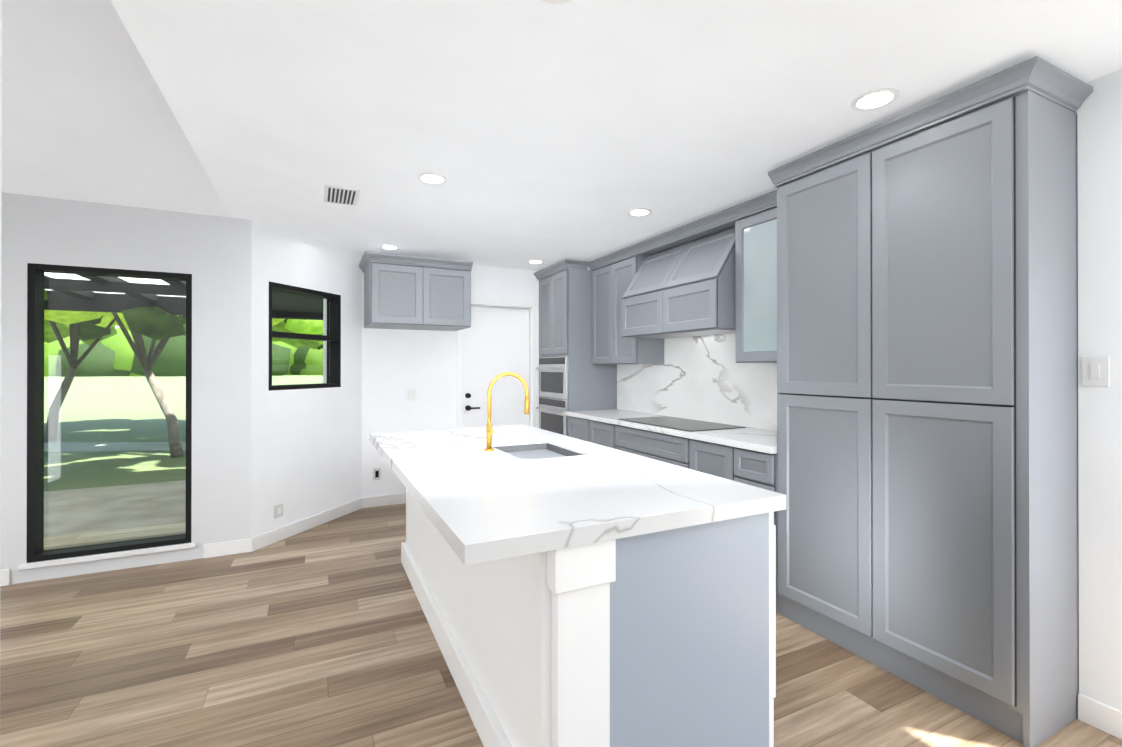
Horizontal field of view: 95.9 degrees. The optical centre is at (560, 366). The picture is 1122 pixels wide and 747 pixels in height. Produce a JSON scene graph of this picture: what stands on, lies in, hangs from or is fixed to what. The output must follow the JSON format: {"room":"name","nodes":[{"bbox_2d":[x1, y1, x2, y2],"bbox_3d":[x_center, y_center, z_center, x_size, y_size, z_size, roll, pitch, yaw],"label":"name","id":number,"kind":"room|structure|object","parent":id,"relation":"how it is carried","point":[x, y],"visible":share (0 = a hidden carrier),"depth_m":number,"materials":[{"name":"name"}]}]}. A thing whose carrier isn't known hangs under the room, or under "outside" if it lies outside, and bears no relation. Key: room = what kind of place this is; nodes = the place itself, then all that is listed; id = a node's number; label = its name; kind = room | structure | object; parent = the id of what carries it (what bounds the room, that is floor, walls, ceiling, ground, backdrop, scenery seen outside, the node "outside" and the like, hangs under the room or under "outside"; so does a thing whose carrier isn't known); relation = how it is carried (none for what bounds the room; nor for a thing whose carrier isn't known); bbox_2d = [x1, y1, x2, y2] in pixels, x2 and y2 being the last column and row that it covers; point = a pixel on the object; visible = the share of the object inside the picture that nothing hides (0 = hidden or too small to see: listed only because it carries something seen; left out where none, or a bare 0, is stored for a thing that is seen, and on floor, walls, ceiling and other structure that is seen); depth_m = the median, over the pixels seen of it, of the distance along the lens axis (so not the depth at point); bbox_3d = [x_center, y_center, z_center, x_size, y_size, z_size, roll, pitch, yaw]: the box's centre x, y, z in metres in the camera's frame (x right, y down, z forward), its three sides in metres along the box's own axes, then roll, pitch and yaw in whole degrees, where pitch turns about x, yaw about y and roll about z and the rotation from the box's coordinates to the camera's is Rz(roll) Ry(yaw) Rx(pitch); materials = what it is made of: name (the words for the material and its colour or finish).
{"room":"kitchen","nodes":[
{"label":"kitchen","id":0,"kind":"room"},
{"bbox_2d":[0,0,1,513],"bbox_3d":[-0.310,-1.171,-0.789,0.160,5.050,3.870,0,0,-26],"label":"wall","id":1,"kind":"structure","parent":0,"point":[0,214],"depth_m":0.98,"materials":[{"name":"paint"}]},
{"bbox_2d":[1,0,229,216],"bbox_3d":[-2.037,-2.383,0.152,2.680,2.723,7.070,0,0,-26],"label":"ceiling","id":2,"kind":"structure","parent":0,"point":[88,115],"depth_m":2.77,"materials":[{"name":"paint"}]},
{"bbox_2d":[0,192,251,583],"bbox_3d":[-3.539,0.129,3.234,2.690,2.470,0.200,0,0,-26],"label":"wall","id":3,"kind":"structure","parent":0,"point":[212,254],"depth_m":3.52,"materials":[{"name":"paint"}]},
{"bbox_2d":[0,569,9,585],"bbox_3d":[-3.968,1.313,2.903,1.170,0.100,0.014,0,0,-26],"label":"baseboard","id":4,"kind":"structure","parent":3,"relation":"attached to","point":[5,573],"depth_m":3.15,"materials":[{"name":"white wood"}]},
{"bbox_2d":[18,263,196,569],"bbox_3d":[-3.018,0.310,3.433,0.916,1.930,0.160,0,0,-26],"label":"window","id":5,"kind":"structure","parent":3,"relation":"in","point":[36,552],"depth_m":3.37,"materials":[{"name":"black"}]},
{"bbox_2d":[251,220,361,537],"bbox_3d":[-2.172,0.142,4.437,0.200,2.450,1.410,0,0,17],"label":"wall","id":6,"kind":"structure","parent":0,"point":[306,453],"depth_m":4.20,"materials":[{"name":"paint"}]},
{"bbox_2d":[274,503,282,518],"bbox_3d":[-2.210,1.131,3.962,0.008,0.100,0.085,0,0,17],"label":"outlet","id":7,"kind":"object","parent":6,"relation":"attached to","point":[278,510],"visible":1,"depth_m":3.95,"materials":[{"name":"white plastic"}]},
{"bbox_2d":[269,281,340,390],"bbox_3d":[-2.190,-0.233,4.271,0.126,0.840,0.780,0,0,17],"label":"window","id":8,"kind":"structure","parent":6,"relation":"in","point":[332,338],"depth_m":4.40,"materials":[{"name":"black"}]},
{"bbox_2d":[250,498,367,551],"bbox_3d":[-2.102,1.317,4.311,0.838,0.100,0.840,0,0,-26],"label":"baseboard","id":9,"kind":"structure","parent":6,"relation":"attached to","point":[260,541],"depth_m":4.19,"materials":[{"name":"white wood"}]},
{"bbox_2d":[369,432,464,563],"bbox_3d":[-0.774,0.472,2.352,0.001,0.050,2.440,0,0,-26],"label":"countertop edge","id":10,"kind":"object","parent":0,"relation":"attached to","point":[454,541],"depth_m":1.68,"materials":[{"name":"white stone"}]},
{"bbox_2d":[373,424,524,439],"bbox_3d":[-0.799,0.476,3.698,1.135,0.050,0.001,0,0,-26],"label":"countertop","id":11,"kind":"structure","parent":0,"relation":"attached to","point":[488,428],"depth_m":3.50,"materials":[{"name":"white stone"}]},
{"bbox_2d":[362,255,538,497],"bbox_3d":[-0.780,0.145,5.561,2.650,2.450,0.200,0,0,-26],"label":"wall","id":12,"kind":"structure","parent":0,"point":[397,364],"depth_m":5.10,"materials":[{"name":"paint"}]},
{"bbox_2d":[373,468,380,479],"bbox_3d":[-1.799,1.051,4.944,0.070,0.115,0.008,0,0,-26],"label":"electrical outlet","id":13,"kind":"object","parent":12,"relation":"attached to","point":[376,473],"visible":1,"depth_m":4.94,"materials":[{"name":"white"}]},
{"bbox_2d":[364,493,405,507],"bbox_3d":[-1.510,1.319,5.082,0.929,0.100,0.014,0,0,-26],"label":"baseboard","id":14,"kind":"structure","parent":12,"relation":"attached to","point":[376,501],"depth_m":4.97,"materials":[{"name":"white wood"}]},
{"bbox_2d":[408,390,414,400],"bbox_3d":[-1.502,0.291,5.090,0.070,0.115,0.010,0,0,-26],"label":"switch plate","id":15,"kind":"object","parent":12,"relation":"attached to","point":[411,395],"visible":1,"depth_m":5.09,"materials":[{"name":"white plastic"}]},
{"bbox_2d":[359,251,472,330],"bbox_3d":[-1.386,-0.674,4.792,0.945,0.605,0.646,0,0,-26],"label":"upper cabinet","id":16,"kind":"object","parent":12,"relation":"attached to","point":[407,292],"visible":0.96,"depth_m":4.55,"materials":[{"name":"grey wood"}]},
{"bbox_2d":[457,299,535,427],"bbox_3d":[-0.710,0.330,5.542,0.900,2.080,0.214,0,0,-26],"label":"entry door","id":17,"kind":"structure","parent":12,"relation":"in","point":[497,338],"depth_m":5.53,"materials":[{"name":"white wood"}]},
{"bbox_2d":[0,503,1121,746],"bbox_3d":[-0.662,1.419,1.303,6.170,0.120,7.950,0,0,-26],"label":"floor","id":18,"kind":"structure","parent":0,"point":[320,635],"depth_m":2.29,"materials":[{"name":"brown wood"}]},
{"bbox_2d":[566,418,585,440],"bbox_3d":[0.427,0.926,4.961,0.596,0.885,0.433,0,0,-26],"label":"base cabinet","id":19,"kind":"object","parent":18,"relation":"on","point":[575,427],"depth_m":4.87,"materials":[{"name":"grey wood"}]},
{"bbox_2d":[534,259,621,434],"bbox_3d":[0.167,0.160,5.492,0.599,2.420,0.746,0,0,-26],"label":"tall cabinet","id":20,"kind":"object","parent":18,"relation":"on","point":[567,379],"depth_m":5.17,"materials":[{"name":"grey wood"}]},
{"bbox_2d":[397,428,775,746],"bbox_3d":[-0.148,0.931,2.656,0.974,0.865,2.410,0,0,-26],"label":"kitchen island","id":21,"kind":"object","parent":18,"relation":"on","point":[571,591],"depth_m":1.64,"materials":[{"name":"grey"}]},
{"bbox_2d":[377,436,785,567],"bbox_3d":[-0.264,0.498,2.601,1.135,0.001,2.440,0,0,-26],"label":"island countertop","id":22,"kind":"structure","parent":21,"relation":"on","point":[466,517],"depth_m":1.67,"materials":[{"name":"white stone"}]},
{"bbox_2d":[485,440,592,467],"bbox_3d":[-0.133,0.596,2.732,0.378,0.272,0.538,0,0,-26],"label":"sink","id":23,"kind":"object","parent":22,"relation":"in","point":[523,455],"depth_m":2.77,"materials":[{"name":"silver metal"}]},
{"bbox_2d":[586,418,609,446],"bbox_3d":[0.617,0.925,4.571,0.596,0.885,0.435,0,0,-26],"label":"base cabinet","id":24,"kind":"object","parent":18,"relation":"on","point":[596,432],"depth_m":4.49,"materials":[{"name":"grey wood"}]},
{"bbox_2d":[610,426,685,467],"bbox_3d":[0.918,0.924,3.955,0.596,0.885,0.935,0,0,-26],"label":"base cabinet","id":25,"kind":"object","parent":18,"relation":"on","point":[666,448],"depth_m":3.80,"materials":[{"name":"grey wood"}]},
{"bbox_2d":[566,410,776,453],"bbox_3d":[0.873,0.461,4.021,0.621,0.040,2.512,0,0,-26],"label":"countertop","id":26,"kind":"structure","parent":25,"relation":"on","point":[754,438],"depth_m":3.42,"materials":[{"name":"white stone"}]},
{"bbox_2d":[622,414,737,429],"bbox_3d":[0.901,0.438,3.927,0.510,0.006,0.910,0,0,-26],"label":"cooktop","id":27,"kind":"object","parent":26,"relation":"in","point":[659,419],"depth_m":3.86,"materials":[{"name":"black glass"}]},
{"bbox_2d":[686,438,729,479],"bbox_3d":[1.211,0.922,3.355,0.596,0.885,0.402,0,0,-26],"label":"base cabinet","id":28,"kind":"object","parent":18,"relation":"on","point":[705,457],"depth_m":3.24,"materials":[{"name":"grey wood"}]},
{"bbox_2d":[730,446,779,612],"bbox_3d":[1.367,0.921,3.035,0.596,0.885,0.309,0,0,-26],"label":"base cabinet","id":29,"kind":"object","parent":18,"relation":"on","point":[747,467],"depth_m":2.88,"materials":[{"name":"grey wood"}]},
{"bbox_2d":[768,56,1092,746],"bbox_3d":[1.663,0.152,2.375,0.646,2.420,1.138,0,0,-26],"label":"pantry","id":30,"kind":"object","parent":18,"relation":"on","point":[927,399],"visible":1,"depth_m":2.03,"materials":[{"name":"grey wood"}]},
{"bbox_2d":[110,0,1121,270],"bbox_3d":[0.488,-1.164,1.871,3.610,0.150,7.950,0,0,-26],"label":"ceiling","id":31,"kind":"structure","parent":0,"point":[552,134],"depth_m":2.02,"materials":[{"name":"paint"}]},
{"bbox_2d":[323,184,359,205],"bbox_3d":[-1.393,-1.081,3.206,0.200,0.010,0.340,0,0,-26],"label":"ceiling vent","id":32,"kind":"object","parent":31,"relation":"in","point":[340,195],"visible":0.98,"depth_m":3.18,"materials":[{"name":"white metal"}]},
{"bbox_2d":[380,245,398,249],"bbox_3d":[-1.554,-1.080,4.585,0.170,0.006,0.170,0,0,-26],"label":"recessed light","id":33,"kind":"object","parent":31,"relation":"in","point":[390,247],"visible":1,"depth_m":4.58,"materials":[{"name":"white plastic"}]},
{"bbox_2d":[417,173,447,183],"bbox_3d":[-0.743,-1.084,2.923,0.170,0.006,0.170,0,0,-26],"label":"recessed light","id":34,"kind":"object","parent":31,"relation":"in","point":[431,178],"visible":1,"depth_m":2.91,"materials":[{"name":"white plastic"}]},
{"bbox_2d":[528,260,543,263],"bbox_3d":[-0.260,-1.078,5.217,0.170,0.006,0.170,0,0,-26],"label":"recessed light","id":35,"kind":"object","parent":31,"relation":"in","point":[535,261],"visible":1,"depth_m":5.19,"materials":[{"name":"white"}]},
{"bbox_2d":[540,0,571,3],"bbox_3d":[-0.014,-1.088,1.431,0.170,0.006,0.170,0,0,-26],"label":"recessed light","id":36,"kind":"object","parent":31,"relation":"in","point":[556,1],"visible":1,"depth_m":1.50,"materials":[{"name":"white"}]},
{"bbox_2d":[627,208,651,215],"bbox_3d":[0.551,-1.082,3.554,0.170,0.006,0.170,0,0,-26],"label":"recessed light","id":37,"kind":"object","parent":31,"relation":"in","point":[639,212],"visible":1,"depth_m":3.55,"materials":[{"name":"white plastic"}]},
{"bbox_2d":[851,88,899,110],"bbox_3d":[1.280,-1.086,2.062,0.170,0.006,0.170,0,0,-26],"label":"recessed light","id":38,"kind":"object","parent":31,"relation":"in","point":[875,99],"visible":1,"depth_m":2.05,"materials":[{"name":"white"}]},
{"bbox_2d":[590,251,669,365],"bbox_3d":[0.629,-0.537,4.859,0.326,1.030,0.796,0,0,-26],"label":"upper cabinet","id":39,"kind":"object","parent":0,"relation":"attached to","point":[662,347],"depth_m":4.81,"materials":[{"name":"grey wood"}]},
{"bbox_2d":[618,206,733,341],"bbox_3d":[0.985,-0.654,3.951,0.482,0.800,1.145,0,0,-26],"label":"range hood","id":40,"kind":"object","parent":0,"relation":"attached to","point":[678,282],"depth_m":3.79,"materials":[{"name":"grey wood"}]},
{"bbox_2d":[730,190,776,365],"bbox_3d":[1.432,-0.541,3.214,0.326,1.030,0.567,0,0,-26],"label":"upper cabinet","id":41,"kind":"object","parent":0,"relation":"attached to","point":[753,339],"depth_m":3.24,"materials":[{"name":"grey"}]},
{"bbox_2d":[1077,69,1121,710],"bbox_3d":[2.928,0.132,0.523,0.405,2.450,3.392,0,0,-26],"label":"wall","id":42,"kind":"structure","parent":0,"point":[1099,123],"depth_m":1.90,"materials":[{"name":"paint"}]},
{"bbox_2d":[1082,356,1109,386],"bbox_3d":[2.019,0.018,1.911,0.010,0.115,0.075,0,0,-26],"label":"switch plate","id":43,"kind":"object","parent":42,"relation":"attached to","point":[1095,371],"visible":1,"depth_m":1.91,"materials":[{"name":"white plastic"}]},
{"bbox_2d":[1078,693,1121,739],"bbox_3d":[2.077,1.310,1.785,0.014,0.100,0.372,0,0,-26],"label":"baseboard","id":44,"kind":"structure","parent":42,"relation":"attached to","point":[1100,715],"depth_m":1.89,"materials":[{"name":"white wood"}]},
{"label":"outside","id":45,"kind":"structure","parent":0,"visible":0},
{"bbox_2d":[44,375,322,537],"bbox_3d":[-48.214,1.892,98.743,400.000,0.440,300.000,0,0,-26],"label":"ground","id":46,"kind":"structure","parent":45,"point":[136,470],"depth_m":8.59,"materials":[{"name":"green plant"}]},
{"bbox_2d":[44,272,322,457],"bbox_3d":[-29.078,-2.441,62.886,340.907,17.343,129.385,0,0,-26],"label":"trees","id":47,"kind":"object","parent":46,"relation":"on","point":[86,363],"depth_m":8.57,"materials":[{"name":"green plant"}]}
]}

